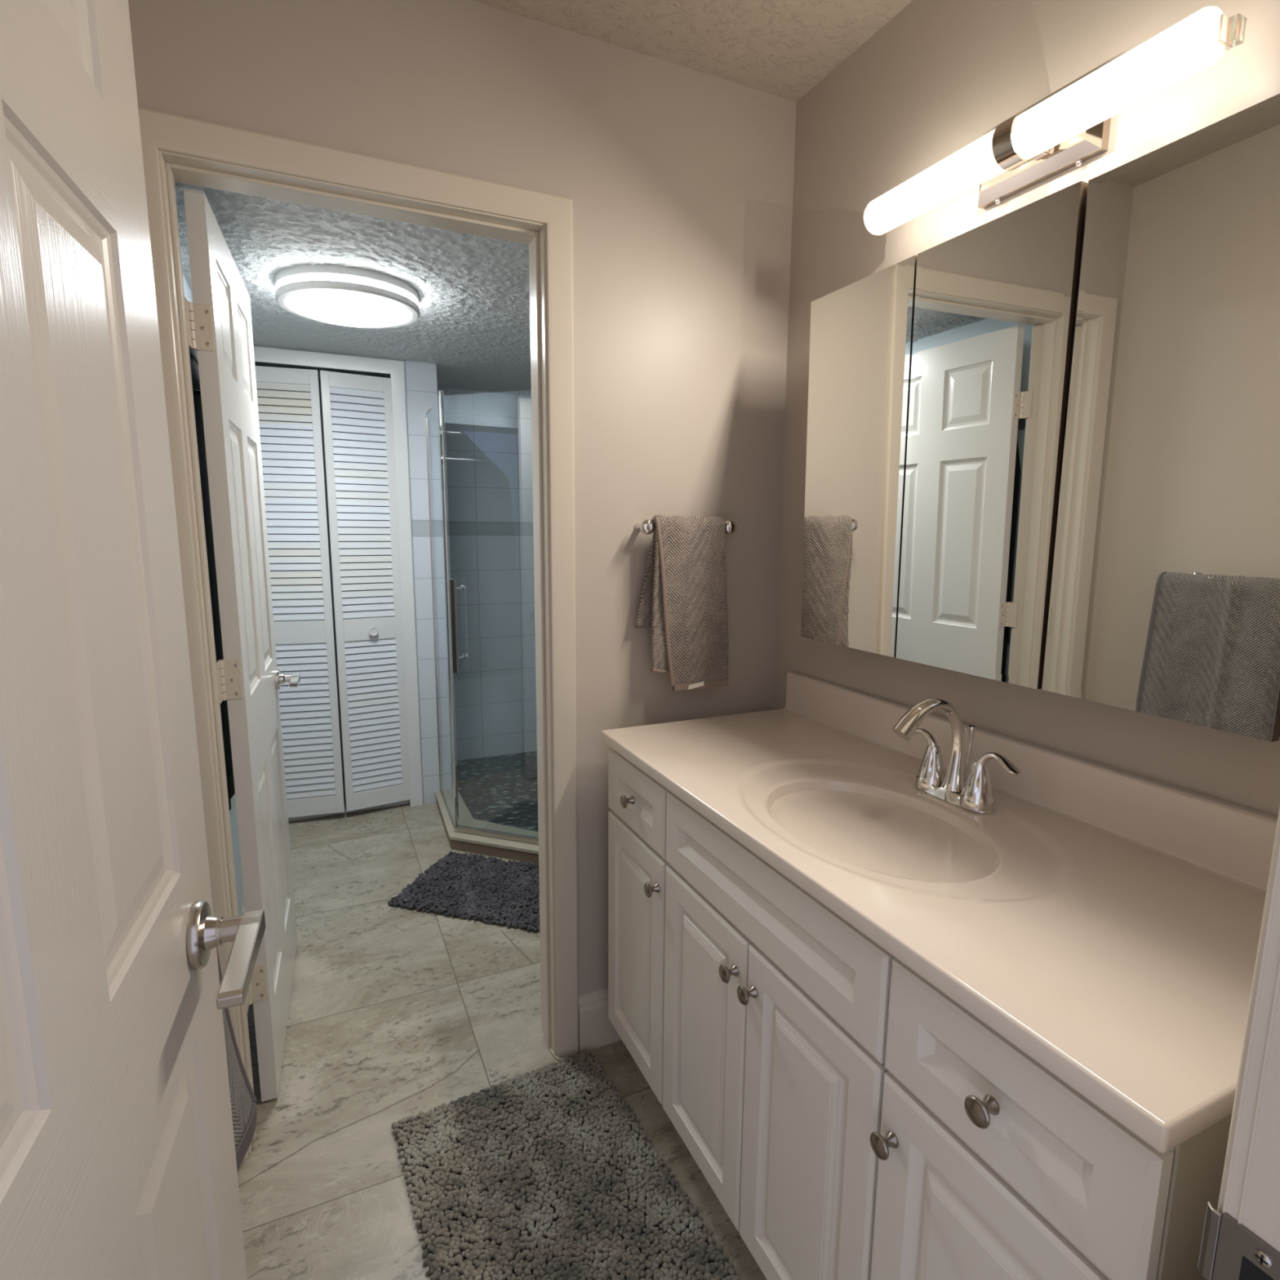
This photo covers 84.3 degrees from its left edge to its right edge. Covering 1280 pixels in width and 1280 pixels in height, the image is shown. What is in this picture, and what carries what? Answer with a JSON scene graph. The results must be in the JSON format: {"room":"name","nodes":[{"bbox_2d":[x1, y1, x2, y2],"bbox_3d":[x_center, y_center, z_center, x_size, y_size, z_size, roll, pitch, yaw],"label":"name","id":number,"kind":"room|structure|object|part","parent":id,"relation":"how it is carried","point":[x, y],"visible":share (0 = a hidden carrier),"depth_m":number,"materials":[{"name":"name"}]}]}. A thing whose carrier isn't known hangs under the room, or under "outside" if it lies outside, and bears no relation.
{"room":"bathroom","nodes":[
{"label":"bathroom","id":0,"kind":"room"},
{"bbox_2d":[182,272,244,915],"bbox_3d":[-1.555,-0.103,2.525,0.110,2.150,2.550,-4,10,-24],"label":"door frame","id":1,"kind":"structure","parent":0,"point":[188,292],"depth_m":2.49,"materials":[{"name":"paint"}]},
{"bbox_2d":[192,349,200,395],"bbox_3d":[-1.276,-0.748,2.095,0.118,0.160,0.598,-4,10,-24],"label":"towel rack","id":2,"kind":"object","parent":1,"relation":"attached to","point":[194,392],"visible":0.02,"depth_m":1.84,"materials":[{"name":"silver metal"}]},
{"bbox_2d":[254,348,423,802],"bbox_3d":[-1.442,-0.212,3.291,0.742,2.130,0.100,-4,10,-24],"label":"wall","id":3,"kind":"structure","parent":0,"point":[261,364],"depth_m":3.20,"materials":[{"name":"paint"}]},
{"bbox_2d":[254,365,409,817],"bbox_3d":[-1.407,-0.178,3.234,0.600,2.010,0.070,-4,10,-24],"label":"door","id":4,"kind":"structure","parent":3,"relation":"in","point":[298,633],"depth_m":3.23,"materials":[{"name":"white paint"}]},
{"bbox_3d":[-1.546,-0.170,3.175,0.298,2.010,0.026,-2,9,-17],"label":"frame","id":5,"kind":"part","parent":4,"relation":"part of","materials":[{"name":"white paint"}]},
{"bbox_3d":[-1.271,-0.187,3.300,0.297,2.010,0.026,-5,10,-32],"label":"frame","id":6,"kind":"part","parent":4,"relation":"part of","materials":[{"name":"white paint"}]},
{"bbox_3d":[-1.249,-0.041,3.307,0.044,0.044,0.025,-5,10,-32],"label":"knob","id":7,"kind":"part","parent":4,"relation":"part of","materials":[{"name":"white paint"}]},
{"bbox_2d":[253,345,423,821],"bbox_3d":[-1.433,-0.209,3.281,0.728,2.127,0.106,-4,10,-24],"label":"door frame","id":8,"kind":"structure","parent":3,"relation":"attached to","point":[396,368],"depth_m":3.31,"materials":[{"name":"white paint"}]},
{"bbox_2d":[174,182,531,395],"bbox_3d":[-0.668,-1.231,2.764,1.900,0.064,2.460,-4,10,-24],"label":"ceiling","id":9,"kind":"structure","parent":0,"point":[473,323],"depth_m":2.17,"materials":[{"name":"white paint"}]},
{"bbox_2d":[275,264,419,328],"bbox_3d":[-0.932,-1.080,2.269,0.428,0.092,0.428,-4,10,-24],"label":"ceiling light","id":10,"kind":"object","parent":9,"relation":"attached to","point":[329,294],"visible":1,"depth_m":2.15,"materials":[{"name":"white paint"}]},
{"bbox_2d":[256,377,537,779],"bbox_3d":[-1.187,-0.326,4.026,1.826,2.130,0.100,-4,10,-24],"label":"wall","id":11,"kind":"structure","parent":0,"point":[489,435],"depth_m":4.09,"materials":[{"name":"tile"}]},
{"bbox_2d":[404,360,439,804],"bbox_3d":[-1.138,-0.271,3.681,0.139,2.130,0.575,-4,10,-24],"label":"wall","id":12,"kind":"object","parent":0,"point":[421,388],"visible":0.57,"depth_m":3.39,"materials":[{"name":"tile"}]},
{"bbox_2d":[128,0,796,995],"bbox_3d":[-0.123,-0.116,1.777,1.976,2.426,0.115,-4,10,-24],"label":"wall","id":13,"kind":"structure","parent":0,"point":[678,180],"depth_m":1.66,"materials":[{"name":"beige paint"}]},
{"bbox_2d":[182,187,300,1102],"bbox_3d":[-0.985,0.061,1.861,0.112,2.022,0.740,-3,10,-22],"label":"door","id":14,"kind":"structure","parent":13,"relation":"in","point":[219,316],"depth_m":1.66,"materials":[{"name":"paint"}]},
{"bbox_3d":[-1.042,0.124,2.133,0.022,0.025,0.122,-3,10,-22],"label":"lever arm","id":15,"kind":"part","parent":14,"relation":"part of","materials":[{"name":"silver metal"}]},
{"bbox_2d":[137,106,578,1159],"bbox_3d":[-0.560,0.078,1.602,0.831,2.092,0.153,-4,10,-24],"label":"door frame","id":16,"kind":"structure","parent":13,"relation":"attached to","point":[175,148],"depth_m":1.49,"materials":[{"name":"paint"}]},
{"bbox_3d":[-0.589,0.068,1.663,0.831,2.092,0.016,-4,10,-24],"label":"casing","id":17,"kind":"part","parent":16,"relation":"part of","materials":[{"name":"white paint"}]},
{"bbox_2d":[577,987,622,1053],"bbox_3d":[0.107,1.001,1.990,0.592,0.157,0.014,-4,10,-24],"label":"baseboard","id":18,"kind":"structure","parent":13,"relation":"attached to","point":[596,1030],"depth_m":1.88,"materials":[{"name":"paint"}]},
{"bbox_2d":[635,518,737,534],"bbox_3d":[0.112,-0.281,1.755,0.266,0.037,0.073,-4,10,-24],"label":"towel bar","id":19,"kind":"object","parent":13,"relation":"attached to","point":[647,526],"visible":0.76,"depth_m":1.69,"materials":[{"name":"silver metal"}]},
{"bbox_3d":[0.008,-0.274,1.708,0.037,0.037,0.073,-4,10,-24],"label":"post","id":20,"kind":"part","parent":19,"relation":"part of","materials":[{"name":"silver metal"}]},
{"bbox_2d":[635,515,728,690],"bbox_3d":[0.111,-0.089,1.752,0.244,0.432,0.062,-3,10,-21],"label":"hand towel","id":21,"kind":"object","parent":19,"relation":"hanging from","point":[683,598],"visible":0.99,"depth_m":1.74,"materials":[{"name":"grey fabric"}]},
{"bbox_3d":[0.216,-0.288,1.803,0.037,0.037,0.073,-4,10,-24],"label":"post","id":22,"kind":"part","parent":19,"relation":"part of","materials":[{"name":"silver metal"}]},
{"bbox_2d":[237,751,767,1279],"bbox_3d":[-0.132,1.114,1.917,2.100,0.072,5.220,-4,10,-24],"label":"floor","id":23,"kind":"structure","parent":0,"point":[395,1013],"depth_m":1.90,"materials":[{"name":"tile"}]},
{"bbox_2d":[387,851,539,932],"bbox_3d":[-0.549,0.949,2.706,0.688,0.038,0.456,3,9,16],"label":"bath rug","id":24,"kind":"object","parent":23,"relation":"on","point":[473,886],"visible":0.78,"depth_m":2.66,"materials":[{"name":"grey fabric"}]},
{"bbox_2d":[435,790,538,863],"bbox_3d":[-0.426,0.858,3.192,1.400,0.060,0.528,3,9,17],"label":"shower curb","id":25,"kind":"object","parent":23,"relation":"on","point":[468,842],"visible":0.32,"depth_m":3.04,"materials":[{"name":"stone"}]},
{"bbox_2d":[425,390,538,844],"bbox_3d":[-0.428,-0.085,3.023,1.367,1.854,0.457,3,9,18],"label":"shower door frame","id":26,"kind":"structure","parent":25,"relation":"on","point":[444,595],"depth_m":3.07,"materials":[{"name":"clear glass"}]},
{"bbox_3d":[-0.903,-0.110,3.206,0.008,1.838,0.519,-3,10,-22],"label":"glass panel","id":27,"kind":"part","parent":26,"relation":"part of","materials":[{"name":"clear glass"}]},
{"bbox_3d":[-0.798,-0.078,2.956,0.018,1.853,0.022,3,9,18],"label":"corner post","id":28,"kind":"part","parent":26,"relation":"part of","materials":[{"name":"silver metal"}]},
{"bbox_3d":[-0.762,-0.056,2.904,0.022,0.390,0.016,3,9,18],"label":"pull handle","id":29,"kind":"part","parent":26,"relation":"part of","materials":[{"name":"grey metal"}]},
{"bbox_3d":[-0.532,0.840,3.009,0.575,0.026,0.016,3,9,18],"label":"rail","id":30,"kind":"part","parent":26,"relation":"part of","materials":[{"name":"silver metal"}]},
{"bbox_2d":[391,1049,743,1279],"bbox_3d":[-0.153,1.155,1.394,0.517,0.031,0.832,-4,10,-28],"label":"bath rug","id":31,"kind":"object","parent":23,"relation":"on","point":[544,1173],"visible":1,"depth_m":1.46,"materials":[{"name":"grey fabric"}]},
{"bbox_2d":[608,747,1231,1279],"bbox_3d":[0.407,0.746,1.316,0.567,0.874,1.236,-4,10,-24],"label":"vanity cabinet","id":32,"kind":"object","parent":23,"relation":"on","point":[847,1116],"visible":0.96,"depth_m":0.97,"materials":[{"name":"laminate"}]},
{"bbox_3d":[-0.028,0.357,1.567,0.029,0.030,0.030,-4,10,-24],"label":"knob","id":33,"kind":"part","parent":32,"relation":"part of","materials":[{"name":"grey metal"}]},
{"bbox_3d":[-0.009,0.715,1.636,0.019,0.560,0.305,-4,10,-24],"label":"cabinet door","id":34,"kind":"part","parent":32,"relation":"part of","materials":[{"name":"white wood"}]},
{"bbox_3d":[-0.007,0.356,1.580,0.019,0.150,0.305,-4,10,-24],"label":"drawer","id":35,"kind":"part","parent":32,"relation":"part of","materials":[{"name":"white wood"}]},
{"bbox_3d":[0.025,0.520,1.475,0.029,0.030,0.030,-4,10,-24],"label":"knob","id":36,"kind":"part","parent":32,"relation":"part of","materials":[{"name":"grey metal"}]},
{"bbox_3d":[0.120,0.759,1.358,0.019,0.560,0.302,-4,10,-24],"label":"cabinet door","id":37,"kind":"part","parent":32,"relation":"part of","materials":[{"name":"white wood"}]},
{"bbox_3d":[0.151,0.566,1.203,0.029,0.030,0.030,-4,10,-24],"label":"knob","id":38,"kind":"part","parent":32,"relation":"part of","materials":[{"name":"grey metal"}]},
{"bbox_3d":[0.175,0.577,1.152,0.029,0.030,0.030,-4,10,-24],"label":"knob","id":39,"kind":"part","parent":32,"relation":"part of","materials":[{"name":"grey metal"}]},
{"bbox_3d":[0.186,0.422,1.164,0.019,0.150,0.609,-4,10,-24],"label":"false drawer","id":40,"kind":"part","parent":32,"relation":"part of","materials":[{"name":"white wood"}]},
{"bbox_3d":[0.248,0.803,1.083,0.019,0.560,0.302,-4,10,-24],"label":"cabinet door","id":41,"kind":"part","parent":32,"relation":"part of","materials":[{"name":"white wood"}]},
{"bbox_3d":[0.304,0.624,0.876,0.029,0.030,0.030,-4,10,-24],"label":"knob","id":42,"kind":"part","parent":32,"relation":"part of","materials":[{"name":"grey metal"}]},
{"bbox_2d":[600,671,1278,1153],"bbox_3d":[0.419,0.307,1.244,0.557,0.236,1.242,-4,10,-24],"label":"countertop","id":43,"kind":"structure","parent":32,"relation":"on","point":[1104,922],"depth_m":0.98,"materials":[{"name":"stone"}]},
{"bbox_2d":[766,780,999,871],"bbox_3d":[0.389,0.370,1.193,0.310,0.128,0.420,-4,10,-24],"label":"sink basin","id":44,"kind":"object","parent":43,"relation":"in","point":[851,825],"depth_m":1.20,"materials":[{"name":"white ceramic"}]},
{"bbox_2d":[892,698,1020,813],"bbox_3d":[0.564,0.196,1.259,0.201,0.192,0.204,5,10,26],"label":"faucet","id":45,"kind":"object","parent":43,"relation":"on","point":[973,792],"visible":1,"depth_m":1.25,"materials":[{"name":"silver metal"}]},
{"bbox_3d":[0.537,0.188,1.351,0.026,0.040,0.085,-4,10,-24],"label":"lever","id":46,"kind":"part","parent":45,"relation":"part of","materials":[{"name":"silver metal"}]},
{"bbox_3d":[0.514,0.189,1.248,0.172,0.175,0.042,-4,10,-24],"label":"spout","id":47,"kind":"part","parent":45,"relation":"part of","materials":[{"name":"silver metal"}]},
{"bbox_3d":[0.550,0.237,1.329,0.057,0.080,0.057,-4,10,-24],"label":"handle","id":48,"kind":"part","parent":45,"relation":"part of","materials":[{"name":"silver metal"}]},
{"bbox_3d":[0.571,0.278,1.289,0.055,0.020,0.160,-4,10,-24],"label":"plate","id":49,"kind":"part","parent":45,"relation":"part of","materials":[{"name":"silver metal"}]},
{"bbox_3d":[0.601,0.214,1.288,0.016,0.123,0.016,-4,10,-24],"label":"lift rod","id":50,"kind":"part","parent":45,"relation":"part of","materials":[{"name":"silver metal"}]},
{"bbox_3d":[0.593,0.252,1.238,0.057,0.080,0.057,-4,10,-24],"label":"handle","id":51,"kind":"part","parent":45,"relation":"part of","materials":[{"name":"silver metal"}]},
{"bbox_3d":[0.606,0.212,1.202,0.026,0.040,0.085,-4,10,-24],"label":"lever","id":52,"kind":"part","parent":45,"relation":"part of","materials":[{"name":"silver metal"}]},
{"bbox_3d":[0.358,0.489,0.738,0.029,0.030,0.030,-4,10,-24],"label":"knob","id":53,"kind":"part","parent":32,"relation":"part of","materials":[{"name":"grey metal"}]},
{"bbox_3d":[0.378,0.848,0.803,0.019,0.560,0.309,-4,10,-24],"label":"cabinet door","id":54,"kind":"part","parent":32,"relation":"part of","materials":[{"name":"white wood"}]},
{"bbox_3d":[0.380,0.489,0.747,0.019,0.150,0.309,-4,10,-24],"label":"drawer","id":55,"kind":"part","parent":32,"relation":"part of","materials":[{"name":"white wood"}]},
{"bbox_2d":[472,0,912,102],"bbox_3d":[0.033,-1.218,0.790,1.700,0.060,1.590,-4,10,-24],"label":"ceiling","id":56,"kind":"structure","parent":0,"point":[781,48],"depth_m":1.50,"materials":[{"name":"white paint"}]},
{"bbox_2d":[773,0,1279,816],"bbox_3d":[0.752,-0.033,1.286,0.120,2.426,1.520,-4,10,-24],"label":"wall","id":57,"kind":"structure","parent":0,"point":[939,77],"depth_m":1.33,"materials":[{"name":"beige paint"}]},
{"bbox_2d":[783,671,1278,894],"bbox_3d":[0.658,0.224,1.342,0.032,0.100,1.242,-4,10,-24],"label":"backsplash","id":58,"kind":"structure","parent":57,"relation":"attached to","point":[1228,841],"depth_m":1.15,"materials":[{"name":"stone"}]},
{"bbox_2d":[800,93,1279,742],"bbox_3d":[0.623,-0.315,1.231,0.126,0.747,0.918,-4,10,-24],"label":"medicine cabinet","id":59,"kind":"object","parent":57,"relation":"attached to","point":[1042,438],"visible":1,"depth_m":1.05,"materials":[{"name":"silver mirror"}]},
{"bbox_3d":[0.450,-0.356,1.488,0.027,0.747,0.300,-4,10,-24],"label":"mirror door","id":60,"kind":"part","parent":59,"relation":"part of","materials":[{"name":"silver metal"}]},
{"bbox_3d":[0.578,-0.312,1.213,0.028,0.747,0.304,-4,10,-24],"label":"mirror door","id":61,"kind":"part","parent":59,"relation":"part of","materials":[{"name":"silver metal"}]},
{"bbox_3d":[0.711,-0.268,0.937,0.022,0.747,0.305,-3,10,-23],"label":"mirror door","id":62,"kind":"part","parent":59,"relation":"part of","materials":[{"name":"silver metal"}]},
{"bbox_2d":[863,6,1246,235],"bbox_3d":[0.622,-0.825,1.159,0.131,0.122,0.631,-4,10,-24],"label":"vanity light","id":63,"kind":"object","parent":57,"relation":"attached to","point":[1070,127],"visible":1,"depth_m":1.08,"materials":[{"name":"white glass"}]},
{"bbox_3d":[0.643,-0.801,1.149,0.035,0.024,0.024,-4,10,-24],"label":"arm","id":64,"kind":"part","parent":63,"relation":"part of","materials":[{"name":"silver metal"}]},
{"bbox_3d":[0.357,0.112,0.343,1.636,2.426,0.115,-4,10,-24],"label":"wall","id":65,"kind":"structure","parent":0,"visible":0},
{"bbox_2d":[0,0,265,1279],"bbox_3d":[-0.358,0.280,0.478,0.101,2.027,0.762,-3,10,-20],"label":"door","id":66,"kind":"structure","parent":65,"relation":"in","point":[117,1154],"depth_m":0.53,"materials":[{"name":"paint"}]},
{"bbox_3d":[-0.402,0.322,0.716,0.022,0.025,0.148,-3,10,-20],"label":"lever arm","id":67,"kind":"part","parent":66,"relation":"part of","materials":[{"name":"silver metal"}]},
{"bbox_2d":[1197,806,1279,1279],"bbox_3d":[0.068,0.282,0.243,0.882,2.118,0.136,-4,10,-24],"label":"door frame","id":68,"kind":"structure","parent":65,"relation":"attached to","point":[1241,1238],"depth_m":0.45,"materials":[{"name":"paint"}]},
{"bbox_3d":[0.392,0.409,0.460,0.006,0.060,0.048,-4,10,-24],"label":"strike plate","id":69,"kind":"part","parent":68,"relation":"part of","materials":[{"name":"silver metal"}]},
{"bbox_3d":[0.044,0.273,0.296,0.882,2.118,0.016,-4,10,-24],"label":"casing","id":70,"kind":"part","parent":68,"relation":"part of","materials":[{"name":"paint"}]},
{"bbox_3d":[-0.689,0.019,0.881,0.092,0.044,0.474,-4,10,-24],"label":"towel bar","id":71,"kind":"object","parent":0,"visible":0},
{"bbox_2d":[216,946,257,1172],"bbox_3d":[-0.693,0.457,1.070,0.110,0.972,0.411,-4,10,-24],"label":"bath towel","id":72,"kind":"object","parent":71,"relation":"hanging from","point":[242,1097],"visible":0.06,"depth_m":1.26,"materials":[{"name":"grey fabric"}]},
{"bbox_3d":[-1.093,-0.723,1.611,0.049,0.035,0.032,-4,10,-24],"label":"wall hook","id":73,"kind":"object","parent":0,"visible":0},
{"bbox_2d":[213,626,231,810],"bbox_3d":[-1.086,-0.103,1.713,0.040,1.238,0.442,-4,10,-24],"label":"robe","id":74,"kind":"object","parent":73,"relation":"hanging from","point":[226,768],"visible":0.02,"depth_m":1.97,"materials":[{"name":"fabric"}]}
]}

